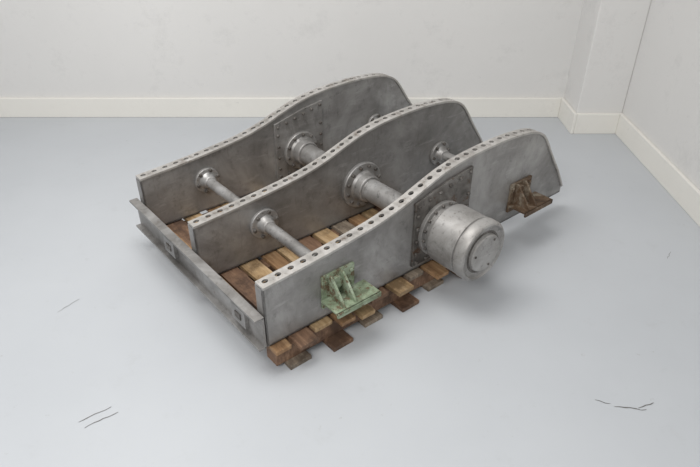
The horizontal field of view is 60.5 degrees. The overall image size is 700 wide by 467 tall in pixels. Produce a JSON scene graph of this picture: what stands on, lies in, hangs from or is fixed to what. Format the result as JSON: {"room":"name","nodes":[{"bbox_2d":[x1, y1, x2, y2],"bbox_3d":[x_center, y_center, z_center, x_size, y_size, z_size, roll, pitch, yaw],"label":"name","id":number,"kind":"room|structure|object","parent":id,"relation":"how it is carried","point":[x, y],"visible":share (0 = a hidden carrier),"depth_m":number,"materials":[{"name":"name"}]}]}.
{"room":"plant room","nodes":[
{"label":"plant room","id":0,"kind":"room"},
{"bbox_2d":[0,0,582,97],"bbox_3d":[-1.317,-2.328,3.591,5.765,3.400,0.120,0,33,0],"label":"wall","id":1,"kind":"structure","parent":0,"point":[49,48],"depth_m":4.18,"materials":[{"name":"paint"}]},
{"bbox_2d":[0,97,560,116],"bbox_3d":[-1.329,-0.929,4.423,5.743,0.148,0.022,0,33,0],"label":"baseboard","id":2,"kind":"structure","parent":1,"relation":"attached to","point":[9,106],"depth_m":4.40,"materials":[{"name":"paint"}]},
{"bbox_2d":[0,117,699,466],"bbox_3d":[-1.110,0.965,1.720,6.180,0.060,6.820,0,33,0],"label":"floor","id":3,"kind":"structure","parent":0,"point":[582,303],"depth_m":2.46,"materials":[{"name":"grey concrete"}]},
{"bbox_2d":[166,181,461,369],"bbox_3d":[-0.173,0.048,2.961,1.194,0.116,1.248,-24,40,-32],"label":"wooden pallet","id":4,"kind":"object","parent":3,"relation":"on","point":[291,351],"visible":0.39,"depth_m":2.62,"materials":[{"name":"brown wood"}]},
{"bbox_2d":[129,73,562,351],"bbox_3d":[0.133,-0.266,2.892,1.963,0.474,1.420,-24,40,-32],"label":"frame","id":5,"kind":"object","parent":4,"relation":"on","point":[343,149],"visible":1,"depth_m":2.79,"materials":[{"name":"metal"}]},
{"bbox_2d":[60,252,670,427],"bbox_3d":[0.164,0.386,2.548,2.877,0.001,1.076,0,33,0],"label":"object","id":6,"kind":"structure","parent":3,"relation":"on","point":[670,252],"depth_m":2.17,"materials":[{"name":"grey"}]},
{"bbox_2d":[564,0,650,112],"bbox_3d":[1.722,-2.246,3.466,0.315,3.400,0.420,0,33,0],"label":"wall pillar","id":7,"kind":"structure","parent":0,"point":[609,32],"depth_m":3.96,"materials":[{"name":"paint"}]},
{"bbox_2d":[558,97,576,133],"bbox_3d":[1.554,-0.847,4.297,0.022,0.148,0.322,0,33,0],"label":"baseboard","id":8,"kind":"structure","parent":7,"relation":"attached to","point":[567,115],"depth_m":4.26,"materials":[{"name":"paint"}]},
{"bbox_2d":[573,113,619,133],"bbox_3d":[1.712,-0.765,4.172,0.293,0.148,0.022,0,33,0],"label":"baseboard","id":9,"kind":"structure","parent":7,"relation":"attached to","point":[586,123],"depth_m":4.16,"materials":[{"name":"paint"}]},
{"bbox_2d":[622,0,699,189],"bbox_3d":[1.940,-0.487,0.781,0.120,3.400,6.840,0,33,0],"label":"wall","id":10,"kind":"structure","parent":0,"point":[662,100],"depth_m":3.52,"materials":[{"name":"paint"}]},
{"bbox_2d":[615,113,699,226],"bbox_3d":[1.869,0.988,1.496,0.022,0.148,6.420,0,33,0],"label":"baseboard","id":11,"kind":"structure","parent":10,"relation":"attached to","point":[687,195],"depth_m":3.58,"materials":[{"name":"paint"}]}
]}

